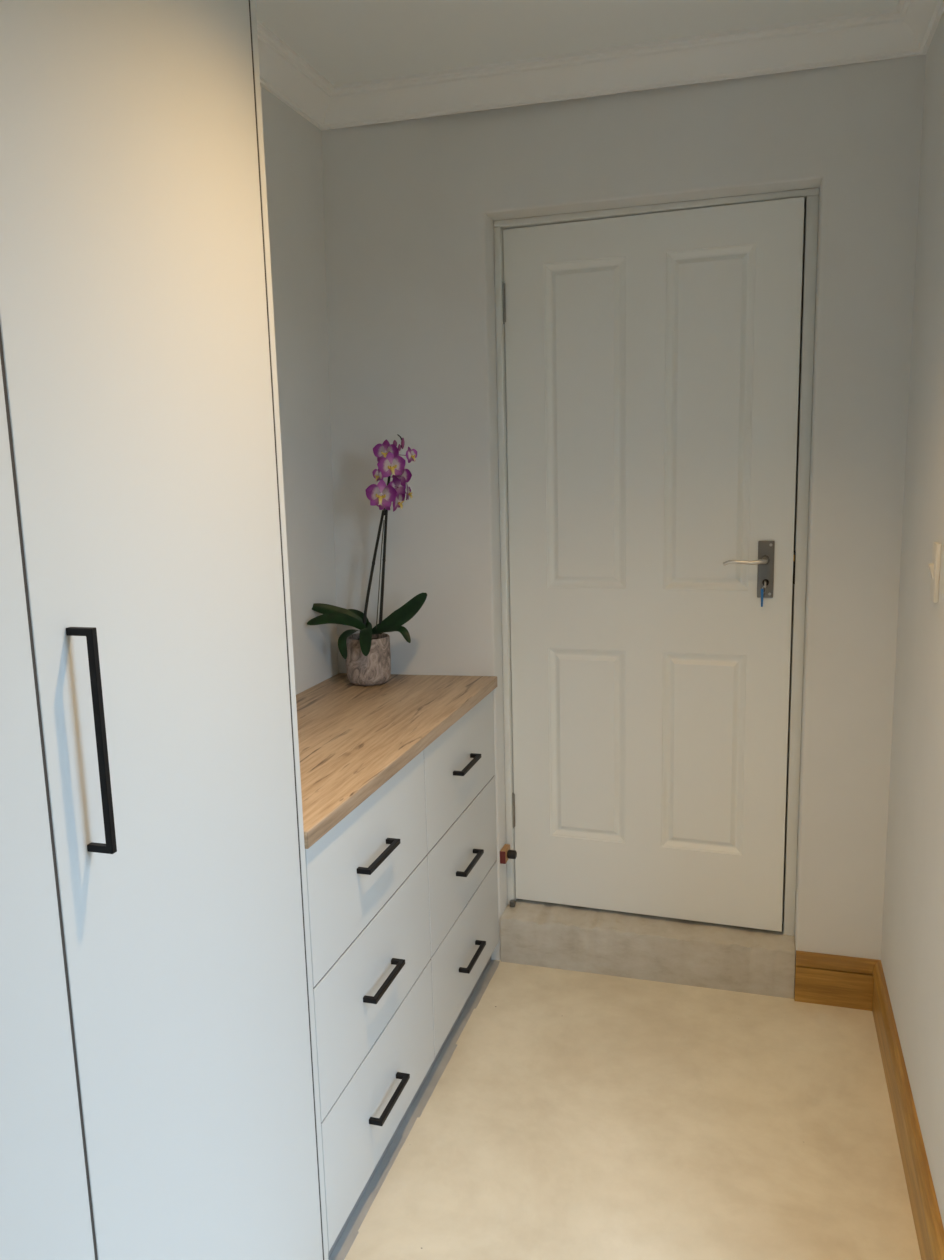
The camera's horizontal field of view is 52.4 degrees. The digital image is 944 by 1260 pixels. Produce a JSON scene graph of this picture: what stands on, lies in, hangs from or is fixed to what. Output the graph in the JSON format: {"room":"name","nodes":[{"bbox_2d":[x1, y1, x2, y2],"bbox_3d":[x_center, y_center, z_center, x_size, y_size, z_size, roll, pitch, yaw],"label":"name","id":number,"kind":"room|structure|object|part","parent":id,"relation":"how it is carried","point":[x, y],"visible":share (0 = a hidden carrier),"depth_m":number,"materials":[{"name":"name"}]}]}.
{"room":"dressing room","nodes":[
{"label":"dressing room","id":0,"kind":"room"},
{"bbox_2d":[260,85,338,694],"bbox_3d":[-0.985,0.067,1.281,0.209,2.545,3.660,1,10,17],"label":"wall","id":1,"kind":"structure","parent":0,"point":[292,143],"depth_m":2.65,"materials":[{"name":"grey paint"}]},
{"bbox_2d":[257,19,333,130],"bbox_3d":[-0.894,-1.135,0.985,0.078,0.080,3.558,1,10,17],"label":"crown molding","id":2,"kind":"structure","parent":1,"relation":"attached to","point":[285,74],"depth_m":2.42,"materials":[{"name":"white paint"}]},
{"bbox_2d":[256,0,898,85],"bbox_3d":[-0.178,-1.217,0.881,1.840,0.080,4.000,1,10,17],"label":"ceiling","id":3,"kind":"structure","parent":0,"point":[345,41],"depth_m":2.25,"materials":[{"name":"white paint"}]},
{"bbox_2d":[321,55,925,992],"bbox_3d":[0.359,-0.226,2.795,1.820,2.585,0.297,1,10,17],"label":"wall","id":4,"kind":"structure","parent":0,"point":[412,207],"depth_m":2.60,"materials":[{"name":"grey paint"}]},
{"bbox_2d":[322,8,925,130],"bbox_3d":[0.317,-1.414,2.433,1.553,0.080,0.080,1,10,15],"label":"crown molding","id":5,"kind":"structure","parent":4,"relation":"attached to","point":[883,34],"depth_m":2.41,"materials":[{"name":"white paint"}]},
{"bbox_2d":[502,197,803,931],"bbox_3d":[0.494,-0.126,2.762,0.823,2.030,0.098,2,10,19],"label":"door","id":6,"kind":"structure","parent":4,"relation":"in","point":[652,360],"depth_m":2.75,"materials":[{"name":"white wood"}]},
{"bbox_3d":[0.327,-0.579,2.757,0.191,0.879,0.012,2,10,19],"label":"raised panel","id":7,"kind":"part","parent":6,"relation":"part of","materials":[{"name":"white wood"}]},
{"bbox_3d":[0.351,0.351,2.916,0.191,0.555,0.012,2,10,19],"label":"raised panel","id":8,"kind":"part","parent":6,"relation":"part of","materials":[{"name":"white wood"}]},
{"bbox_3d":[0.676,0.361,2.806,0.191,0.555,0.012,2,10,19],"label":"raised panel","id":9,"kind":"part","parent":6,"relation":"part of","materials":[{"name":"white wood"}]},
{"bbox_3d":[0.652,-0.569,2.647,0.191,0.879,0.012,2,10,19],"label":"raised panel","id":10,"kind":"part","parent":6,"relation":"part of","materials":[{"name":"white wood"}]},
{"bbox_3d":[0.751,-0.188,2.635,0.118,0.021,0.046,2,10,19],"label":"lever","id":11,"kind":"part","parent":6,"relation":"part of","materials":[{"name":"silver metal"}]},
{"bbox_2d":[761,580,765,606],"bbox_3d":[0.805,-0.100,2.648,0.014,0.072,0.022,2,10,19],"label":"key","id":12,"kind":"object","parent":6,"relation":"hanging from","point":[764,586],"visible":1,"depth_m":2.64,"materials":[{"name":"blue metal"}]},
{"bbox_3d":[0.812,-0.168,2.651,0.043,0.158,0.007,2,10,19],"label":"handle plate","id":13,"kind":"part","parent":6,"relation":"part of","materials":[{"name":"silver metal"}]},
{"bbox_2d":[494,188,818,935],"bbox_3d":[0.516,-0.137,2.805,0.870,2.066,0.118,1,10,17],"label":"door frame","id":14,"kind":"structure","parent":4,"relation":"attached to","point":[811,196],"depth_m":2.69,"materials":[{"name":"white wood"}]},
{"bbox_2d":[500,844,516,863],"bbox_3d":[0.116,0.697,2.978,0.044,0.040,0.061,1,10,17],"label":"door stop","id":15,"kind":"object","parent":14,"relation":"attached to","point":[506,853],"visible":1,"depth_m":2.96,"materials":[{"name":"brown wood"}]},
{"bbox_3d":[0.095,0.702,2.955,0.018,0.040,0.003,1,10,17],"label":"plate","id":16,"kind":"part","parent":15,"relation":"part of","materials":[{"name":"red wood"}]},
{"bbox_3d":[0.892,-0.173,2.654,0.004,0.090,0.036,1,10,17],"label":"strike plate","id":17,"kind":"part","parent":14,"relation":"part of","materials":[{"name":"black"}]},
{"bbox_2d":[794,950,879,1010],"bbox_3d":[1.028,0.990,2.700,0.223,0.147,0.022,1,10,17],"label":"baseboard","id":18,"kind":"structure","parent":4,"relation":"attached to","point":[820,978],"depth_m":2.69,"materials":[{"name":"brown wood"}]},
{"bbox_2d":[344,960,920,1259],"bbox_3d":[-0.111,1.379,1.325,1.840,0.100,4.000,1,10,17],"label":"floor","id":19,"kind":"structure","parent":0,"point":[572,1115],"depth_m":2.21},
{"bbox_2d":[0,0,328,1259],"bbox_3d":[-0.643,0.162,1.106,0.435,2.400,1.186,1,10,17],"label":"wardrobe","id":20,"kind":"object","parent":19,"relation":"on","point":[159,1089],"visible":1,"depth_m":1.22,"materials":[{"name":"grey"}]},
{"bbox_3d":[-0.560,0.182,0.781,0.018,2.327,0.572,1,10,17],"label":"door","id":21,"kind":"part","parent":20,"relation":"part of","materials":[{"name":"grey"}]},
{"bbox_3d":[-0.436,0.128,1.099,0.035,0.266,0.009,1,10,17],"label":"handle","id":22,"kind":"part","parent":20,"relation":"part of","materials":[{"name":"black metal"}]},
{"bbox_3d":[-0.493,0.063,1.663,0.400,2.400,0.016,1,10,17],"label":"panel","id":23,"kind":"part","parent":20,"relation":"part of","materials":[{"name":"grey wood"}]},
{"bbox_2d":[305,691,498,1258],"bbox_3d":[-0.318,0.704,2.400,0.505,0.880,1.256,1,10,17],"label":"base cabinet","id":24,"kind":"object","parent":19,"relation":"on","point":[402,892],"visible":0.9,"depth_m":2.12,"materials":[{"name":"grey"}]},
{"bbox_3d":[-0.208,0.462,2.001,0.018,0.267,0.620,1,10,17],"label":"drawer","id":25,"kind":"part","parent":24,"relation":"part of","materials":[{"name":"grey"}]},
{"bbox_3d":[-0.201,0.729,2.047,0.018,0.267,0.620,1,10,17],"label":"drawer","id":26,"kind":"part","parent":24,"relation":"part of","materials":[{"name":"grey wood"}]},
{"bbox_3d":[-0.195,0.996,2.093,0.018,0.268,0.620,1,10,17],"label":"drawer","id":27,"kind":"part","parent":24,"relation":"part of","materials":[{"name":"grey"}]},
{"bbox_3d":[-0.191,0.465,1.976,0.030,0.010,0.166,1,10,17],"label":"handle","id":28,"kind":"part","parent":24,"relation":"part of","materials":[{"name":"black metal"}]},
{"bbox_3d":[-0.184,0.739,2.022,0.030,0.010,0.166,1,10,17],"label":"handle","id":29,"kind":"part","parent":24,"relation":"part of","materials":[{"name":"black metal"}]},
{"bbox_3d":[-0.177,1.010,2.069,0.030,0.010,0.166,1,10,17],"label":"handle","id":30,"kind":"part","parent":24,"relation":"part of","materials":[{"name":"black metal"}]},
{"bbox_2d":[296,673,496,848],"bbox_3d":[-0.341,0.253,2.327,0.493,0.032,1.258,1,10,17],"label":"countertop","id":31,"kind":"structure","parent":24,"relation":"on","point":[353,739],"depth_m":2.31,"materials":[{"name":"brown wood"}]},
{"bbox_2d":[307,434,426,685],"bbox_3d":[-0.296,-0.190,2.713,0.350,0.709,0.193,1,10,17],"label":"potted orchid","id":32,"kind":"object","parent":31,"relation":"on","point":[367,654],"visible":1,"depth_m":2.72,"materials":[{"name":"plant"}]},
{"bbox_3d":[-0.303,0.086,2.795,0.131,0.138,0.131,1,10,17],"label":"pot","id":33,"kind":"part","parent":32,"relation":"part of","materials":[{"name":"ceramic"}]},
{"bbox_3d":[-0.261,-0.244,2.696,0.145,0.529,0.018,6,12,39],"label":"flower stem","id":34,"kind":"part","parent":32,"relation":"part of","materials":[{"name":"black"}]},
{"bbox_3d":[-0.234,-0.263,2.705,0.102,0.565,0.026,2,10,22],"label":"flower stem","id":35,"kind":"part","parent":32,"relation":"part of","materials":[{"name":"black"}]},
{"bbox_3d":[-0.110,0.810,2.363,0.015,0.004,1.240,1,10,17],"label":"drawer rail","id":36,"kind":"part","parent":24,"relation":"part of","materials":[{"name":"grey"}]},
{"bbox_3d":[-0.117,0.543,2.317,0.015,0.004,1.240,1,10,17],"label":"drawer rail","id":37,"kind":"part","parent":24,"relation":"part of","materials":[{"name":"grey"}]},
{"bbox_3d":[-0.030,0.357,2.587,0.018,0.267,0.618,1,10,17],"label":"drawer","id":38,"kind":"part","parent":24,"relation":"part of","materials":[{"name":"grey wood"}]},
{"bbox_3d":[-0.023,0.624,2.633,0.018,0.267,0.618,1,10,17],"label":"drawer","id":39,"kind":"part","parent":24,"relation":"part of","materials":[{"name":"grey wood"}]},
{"bbox_3d":[-0.016,0.891,2.679,0.018,0.268,0.618,1,10,17],"label":"drawer","id":40,"kind":"part","parent":24,"relation":"part of","materials":[{"name":"grey"}]},
{"bbox_3d":[-0.012,0.359,2.565,0.030,0.010,0.166,1,10,17],"label":"handle","id":41,"kind":"part","parent":24,"relation":"part of","materials":[{"name":"black metal"}]},
{"bbox_3d":[-0.005,0.633,2.612,0.030,0.010,0.166,1,10,17],"label":"handle","id":42,"kind":"part","parent":24,"relation":"part of","materials":[{"name":"black metal"}]},
{"bbox_3d":[0.002,0.905,2.658,0.030,0.010,0.166,1,10,17],"label":"handle","id":43,"kind":"part","parent":24,"relation":"part of","materials":[{"name":"black metal"}]},
{"bbox_2d":[329,960,499,1259],"bbox_3d":[-0.272,1.241,1.855,0.037,0.002,2.434,1,10,17],"label":"edging","id":44,"kind":"object","parent":19,"relation":"on","point":[350,1233],"visible":1,"depth_m":2.27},
{"bbox_2d":[500,899,794,998],"bbox_3d":[0.539,0.953,2.973,0.870,0.152,0.246,1,10,17],"label":"step","id":45,"kind":"structure","parent":19,"relation":"on","point":[534,933],"depth_m":2.87,"materials":[{"name":"concrete"}]},
{"bbox_2d":[881,11,943,1226],"bbox_3d":[0.672,0.113,0.765,0.160,2.545,3.620,1,10,17],"label":"wall","id":46,"kind":"structure","parent":0,"point":[912,947],"depth_m":2.12,"materials":[{"name":"grey paint"}]},
{"bbox_2d":[872,960,943,1259],"bbox_3d":[0.612,1.294,0.984,0.022,0.147,3.600,1,10,17],"label":"baseboard","id":47,"kind":"structure","parent":46,"relation":"attached to","point":[929,1228],"depth_m":2.05,"materials":[{"name":"brown wood"}]},
{"bbox_2d":[896,0,943,53],"bbox_3d":[0.524,-1.103,0.582,0.078,0.080,3.600,1,10,17],"label":"crown molding","id":48,"kind":"structure","parent":46,"relation":"attached to","point":[923,17],"depth_m":2.16,"materials":[{"name":"white paint"}]},
{"bbox_2d":[928,542,940,602],"bbox_3d":[0.943,-0.118,1.958,0.016,0.120,0.050,1,10,17],"label":"light switch","id":49,"kind":"object","parent":46,"relation":"attached to","point":[934,567],"visible":1,"depth_m":1.94,"materials":[{"name":"white plastic"}]}
]}

